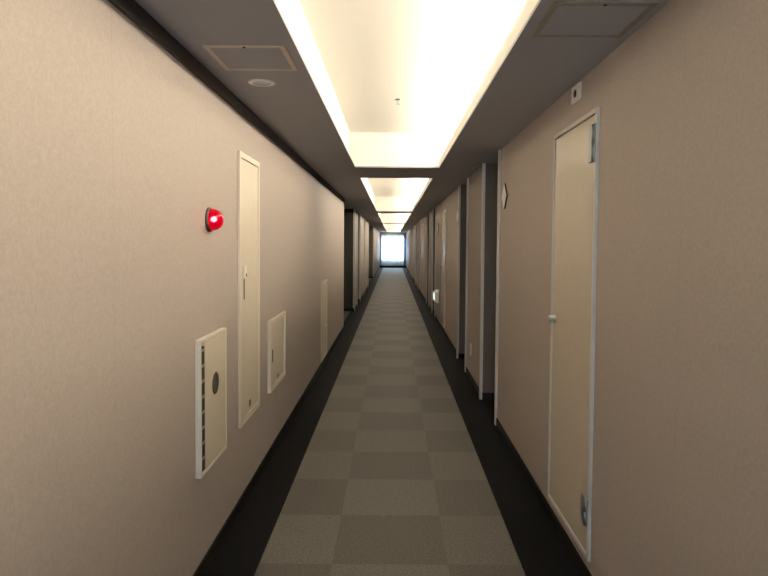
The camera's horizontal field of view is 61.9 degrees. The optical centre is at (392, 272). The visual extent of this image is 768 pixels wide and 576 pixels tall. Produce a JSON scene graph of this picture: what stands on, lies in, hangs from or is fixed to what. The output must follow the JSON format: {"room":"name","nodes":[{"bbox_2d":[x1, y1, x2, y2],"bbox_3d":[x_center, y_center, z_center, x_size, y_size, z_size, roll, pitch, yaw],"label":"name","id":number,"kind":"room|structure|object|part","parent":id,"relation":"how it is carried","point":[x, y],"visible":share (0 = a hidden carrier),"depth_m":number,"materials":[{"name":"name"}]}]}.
{"room":"hotel corridor","nodes":[
{"label":"hotel corridor","id":0,"kind":"room"},
{"bbox_2d":[0,0,379,575],"bbox_3d":[-2.349,-0.450,17.448,3.135,2.100,41.500,0,3,0],"label":"wall","id":1,"kind":"structure","parent":0,"point":[114,154],"depth_m":1.85,"materials":[{"name":"beige paint"}]},
{"bbox_2d":[195,328,226,478],"bbox_3d":[-0.777,0.542,2.756,0.025,0.560,0.400,0,3,0],"label":"cabinet","id":2,"kind":"object","parent":1,"relation":"attached to","point":[210,349],"visible":1,"depth_m":2.69,"materials":[{"name":"metal"}]},
{"bbox_3d":[-0.774,0.541,2.782,0.011,0.530,0.323,0,2,0],"label":"door","id":3,"kind":"part","parent":2,"relation":"part of","materials":[{"name":"beige paint"}]},
{"bbox_2d":[205,207,223,231],"bbox_3d":[-0.752,-0.224,2.723,0.062,0.106,0.106,0,3,0],"label":"lamp","id":4,"kind":"object","parent":1,"relation":"attached to","point":[214,219],"visible":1,"depth_m":2.69,"materials":[{"name":"red plastic"}]},
{"bbox_2d":[108,0,344,202],"bbox_3d":[-0.772,-0.850,3.506,0.012,0.060,13.480,0,3,0],"label":"trim","id":5,"kind":"structure","parent":1,"relation":"attached to","point":[131,9],"depth_m":2.53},
{"bbox_2d":[237,150,259,428],"bbox_3d":[-0.775,0.084,3.487,0.021,1.416,0.480,0,3,0],"label":"door","id":6,"kind":"structure","parent":1,"relation":"in","point":[248,174],"depth_m":3.47,"materials":[{"name":"paint"}]},
{"bbox_3d":[-0.782,0.084,3.489,0.008,1.350,0.417,0,2,0],"label":"door","id":7,"kind":"part","parent":6,"relation":"part of","materials":[{"name":"beige paint"}]},
{"bbox_2d":[268,311,285,392],"bbox_3d":[-0.779,0.523,4.322,0.020,0.461,0.570,0,3,0],"label":"access panel","id":8,"kind":"object","parent":1,"relation":"attached to","point":[277,324],"visible":1,"depth_m":4.29,"materials":[{"name":"paint"}]},
{"bbox_3d":[-0.783,0.523,4.322,0.011,0.399,0.508,0,2,0],"label":"door","id":9,"kind":"part","parent":8,"relation":"part of","materials":[{"name":"beige paint"}]},
{"bbox_2d":[193,266,379,575],"bbox_3d":[-2.293,0.572,17.442,3.023,0.060,41.200,0,3,0],"label":"baseboard","id":10,"kind":"structure","parent":1,"relation":"attached to","point":[205,562],"depth_m":3.62,"materials":[{"name":"plastic"}]},
{"bbox_2d":[321,279,326,362],"bbox_3d":[-0.773,0.536,7.321,0.032,0.888,0.600,0,3,0],"label":"access panel","id":11,"kind":"object","parent":1,"relation":"attached to","point":[323,283],"visible":1,"depth_m":7.25,"materials":[{"name":"paint"}]},
{"bbox_2d":[353,209,355,310],"bbox_3d":[-0.792,-0.251,13.175,0.042,2.100,0.054,0,3,0],"label":"guard","id":12,"kind":"object","parent":1,"relation":"attached to","point":[354,210],"visible":0.84,"depth_m":13.15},
{"bbox_2d":[357,211,357,305],"bbox_3d":[-0.792,-0.295,14.178,0.042,2.100,0.054,0,3,0],"label":"guard","id":13,"kind":"object","parent":1,"relation":"attached to","point":[357,211],"visible":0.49,"depth_m":14.15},
{"bbox_2d":[359,214,360,298],"bbox_3d":[-0.791,-0.347,15.373,0.042,2.100,0.054,0,3,0],"label":"guard","id":14,"kind":"object","parent":1,"relation":"attached to","point":[359,214],"visible":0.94,"depth_m":15.34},
{"bbox_2d":[363,252,363,292],"bbox_3d":[-0.791,-0.426,17.175,0.042,2.100,0.054,0,3,0],"label":"guard","id":15,"kind":"object","parent":1,"relation":"attached to","point":[363,252],"visible":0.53,"depth_m":17.17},
{"bbox_2d":[364,218,364,290],"bbox_3d":[-0.790,-0.460,17.970,0.042,2.100,0.054,0,3,0],"label":"guard","id":16,"kind":"object","parent":1,"relation":"attached to","point":[364,218],"visible":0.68,"depth_m":17.94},
{"bbox_2d":[368,227,368,286],"bbox_3d":[-0.790,-0.574,20.572,0.042,2.100,0.054,0,3,0],"label":"guard","id":17,"kind":"object","parent":1,"relation":"attached to","point":[368,227],"visible":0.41,"depth_m":20.55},
{"bbox_2d":[373,226,373,277],"bbox_3d":[-0.788,-0.811,26.013,0.042,2.100,0.054,0,3,0],"label":"guard","id":18,"kind":"object","parent":1,"relation":"attached to","point":[373,226],"visible":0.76,"depth_m":25.98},
{"bbox_2d":[203,268,580,575],"bbox_3d":[-1.305,0.657,17.496,5.400,0.100,41.500,0,3,0],"label":"floor","id":19,"kind":"structure","parent":0,"point":[392,462],"depth_m":3.80,"materials":[{"name":"carpet"}]},
{"bbox_2d":[379,232,406,265],"bbox_3d":[0.022,-1.332,38.068,1.793,2.100,0.180,0,3,0],"label":"wall","id":20,"kind":"structure","parent":0,"point":[380,232],"depth_m":37.94,"materials":[{"name":"beige paper"}]},
{"bbox_2d":[380,266,405,267],"bbox_3d":[0.014,-0.333,38.014,1.573,0.110,0.015,0,3,0],"label":"baseboard","id":21,"kind":"structure","parent":20,"relation":"attached to","point":[380,266],"depth_m":38.01,"materials":[{"name":"plastic"}]},
{"bbox_3d":[0.029,-2.237,37.828,1.585,0.040,0.160,0,2,0],"label":"rail","id":22,"kind":"object","parent":20,"relation":"attached to","visible":0},
{"bbox_2d":[380,235,381,265],"bbox_3d":[-0.705,-1.302,37.830,0.100,1.810,0.044,0,3,0],"label":"curtain","id":23,"kind":"object","parent":22,"relation":"hanging from","point":[380,235],"visible":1,"depth_m":37.83,"materials":[{"name":"fabric"}]},
{"bbox_2d":[381,235,403,265],"bbox_3d":[0.020,-1.299,37.889,1.550,1.810,0.036,0,3,0],"label":"lace curtain","id":24,"kind":"object","parent":22,"relation":"hanging from","point":[392,245],"visible":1,"depth_m":37.89,"materials":[{"name":"fabric"}]},
{"bbox_2d":[404,235,405,265],"bbox_3d":[0.725,-1.291,37.829,0.140,1.810,0.044,0,3,0],"label":"curtain","id":25,"kind":"object","parent":22,"relation":"hanging from","point":[404,235],"visible":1,"depth_m":37.83,"materials":[{"name":"fabric"}]},
{"bbox_2d":[135,0,670,231],"bbox_3d":[-1.287,-1.668,17.394,5.400,0.355,41.500,0,3,0],"label":"ceiling","id":26,"kind":"structure","parent":0,"point":[469,76],"depth_m":3.41,"materials":[{"name":"paint"}]},
{"bbox_2d":[202,45,297,70],"bbox_3d":[-0.544,-0.830,2.494,0.300,0.007,0.325,0,3,0],"label":"ceiling hatch","id":27,"kind":"object","parent":26,"relation":"attached to","point":[230,57],"visible":1,"depth_m":2.47,"materials":[{"name":"beige metal"}]},
{"bbox_3d":[-0.544,-0.832,2.494,0.258,0.003,0.283,0,2,0],"label":"lid","id":28,"kind":"part","parent":27,"relation":"part of","materials":[{"name":"paper"}]},
{"bbox_2d":[248,79,274,86],"bbox_3d":[-0.586,-0.846,2.861,0.120,0.009,0.120,0,3,0],"label":"smoke detector","id":29,"kind":"object","parent":26,"relation":"in","point":[256,82],"visible":1,"depth_m":2.84,"materials":[{"name":"white plastic"}]},
{"bbox_2d":[531,2,657,37],"bbox_3d":[0.631,-0.802,2.047,0.310,0.007,0.310,0,3,0],"label":"ceiling hatch","id":30,"kind":"object","parent":26,"relation":"attached to","point":[562,19],"visible":1,"depth_m":2.03,"materials":[{"name":"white metal"}]},
{"bbox_3d":[0.631,-0.804,2.047,0.268,0.003,0.268,0,2,0],"label":"lid","id":31,"kind":"part","parent":30,"relation":"part of","materials":[{"name":"paper"}]},
{"bbox_2d":[406,0,767,575],"bbox_3d":[1.051,-0.423,17.448,0.480,2.100,41.500,0,3,0],"label":"wall","id":32,"kind":"structure","parent":0,"point":[680,468],"depth_m":1.94,"materials":[{"name":"beige paint"}]},
{"bbox_2d":[411,228,411,276],"bbox_3d":[0.805,-0.854,27.269,0.025,2.100,0.049,0,3,0],"label":"guard","id":33,"kind":"object","parent":32,"relation":"attached to","point":[411,228],"visible":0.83,"depth_m":27.25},
{"bbox_2d":[413,231,413,277],"bbox_3d":[0.793,-0.696,24.458,0.040,1.820,0.670,0,3,0],"label":"door","id":34,"kind":"structure","parent":32,"relation":"in","point":[413,231],"depth_m":24.72,"materials":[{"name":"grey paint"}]},
{"bbox_2d":[415,224,416,283],"bbox_3d":[0.803,-0.630,22.134,0.025,2.100,0.049,0,3,0],"label":"guard","id":35,"kind":"object","parent":32,"relation":"attached to","point":[416,224],"visible":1,"depth_m":22.13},
{"bbox_2d":[418,222,418,272],"bbox_3d":[0.803,-0.540,20.076,0.025,2.100,0.049,0,3,0],"label":"guard","id":36,"kind":"object","parent":32,"relation":"attached to","point":[418,222],"visible":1,"depth_m":20.04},
{"bbox_2d":[419,221,419,274],"bbox_3d":[0.819,-0.503,19.238,0.046,2.100,0.044,0,3,0],"label":"guard","id":37,"kind":"object","parent":32,"relation":"attached to","point":[419,221],"visible":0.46,"depth_m":19.21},
{"bbox_2d":[421,224,423,292],"bbox_3d":[0.791,-0.382,17.265,0.040,1.820,0.670,0,3,0],"label":"door","id":38,"kind":"structure","parent":32,"relation":"in","point":[422,224],"depth_m":17.23,"materials":[{"name":"grey paint"}]},
{"bbox_2d":[426,214,427,303],"bbox_3d":[0.801,-0.316,14.941,0.025,2.100,0.049,0,3,0],"label":"guard","id":39,"kind":"object","parent":32,"relation":"attached to","point":[427,214],"visible":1,"depth_m":14.92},
{"bbox_2d":[428,212,429,306],"bbox_3d":[0.817,-0.279,14.103,0.046,2.100,0.044,0,3,0],"label":"guard","id":40,"kind":"object","parent":32,"relation":"attached to","point":[429,212],"visible":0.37,"depth_m":14.07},
{"bbox_2d":[431,209,433,312],"bbox_3d":[0.800,-0.226,12.883,0.025,2.100,0.049,0,3,0],"label":"guard","id":41,"kind":"object","parent":32,"relation":"attached to","point":[432,209],"visible":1,"depth_m":12.86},
{"bbox_2d":[434,206,435,317],"bbox_3d":[0.817,-0.189,12.045,0.046,2.100,0.044,0,3,0],"label":"guard","id":42,"kind":"object","parent":32,"relation":"attached to","point":[435,206],"visible":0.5,"depth_m":12.02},
{"bbox_2d":[433,289,438,303],"bbox_3d":[0.769,0.427,11.379,0.072,0.231,0.457,0,3,0],"label":"footlight","id":43,"kind":"object","parent":32,"relation":"attached to","point":[436,292],"visible":1,"depth_m":11.17,"materials":[{"name":"white plastic"}]},
{"bbox_2d":[440,209,445,327],"bbox_3d":[0.788,-0.068,10.071,0.040,1.820,0.670,0,3,0],"label":"door","id":44,"kind":"structure","parent":32,"relation":"in","point":[443,271],"depth_m":10.05,"materials":[{"name":"grey paint"}]},
{"bbox_2d":[456,185,460,357],"bbox_3d":[0.798,-0.002,7.758,0.025,2.100,0.049,0,3,0],"label":"guard","id":45,"kind":"object","parent":32,"relation":"attached to","point":[459,186],"visible":1,"depth_m":7.74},
{"bbox_2d":[465,178,468,371],"bbox_3d":[0.815,0.035,6.910,0.046,2.100,0.044,0,3,0],"label":"guard","id":46,"kind":"object","parent":32,"relation":"attached to","point":[467,178],"visible":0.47,"depth_m":6.89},
{"bbox_2d":[479,163,485,399],"bbox_3d":[0.798,0.088,5.699,0.025,2.100,0.049,0,3,0],"label":"guard","id":47,"kind":"object","parent":32,"relation":"attached to","point":[483,164],"visible":1,"depth_m":5.68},
{"bbox_2d":[494,149,500,425],"bbox_3d":[0.814,0.124,4.872,0.046,2.100,0.044,0,3,0],"label":"guard","id":48,"kind":"object","parent":32,"relation":"attached to","point":[499,150],"visible":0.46,"depth_m":4.86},
{"bbox_2d":[406,267,591,575],"bbox_3d":[0.969,0.597,17.442,0.348,0.060,41.200,0,3,0],"label":"baseboard","id":49,"kind":"structure","parent":32,"relation":"attached to","point":[577,560],"depth_m":3.57,"materials":[{"name":"plastic"}]},
{"bbox_2d":[502,183,507,208],"bbox_3d":[0.805,-0.547,4.600,0.014,0.182,0.182,0,3,0],"label":"room sign","id":50,"kind":"object","parent":32,"relation":"attached to","point":[504,193],"visible":1,"depth_m":4.57,"materials":[{"name":"white plastic"}]},
{"bbox_2d":[547,107,599,561],"bbox_3d":[0.786,0.246,2.878,0.040,1.820,0.670,0,3,0],"label":"door","id":51,"kind":"structure","parent":32,"relation":"in","point":[572,319],"depth_m":2.81,"materials":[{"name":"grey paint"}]},
{"bbox_3d":[0.782,0.229,3.151,0.032,0.040,0.040,0,2,0],"label":"knob","id":52,"kind":"part","parent":51,"relation":"part of","materials":[{"name":"metal"}]},
{"bbox_2d":[571,82,581,104],"bbox_3d":[0.807,-0.786,2.818,0.014,0.074,0.130,0,3,0],"label":"plate","id":53,"kind":"object","parent":32,"relation":"attached to","point":[576,91],"visible":1,"depth_m":2.80,"materials":[{"name":"white plastic"}]}
]}

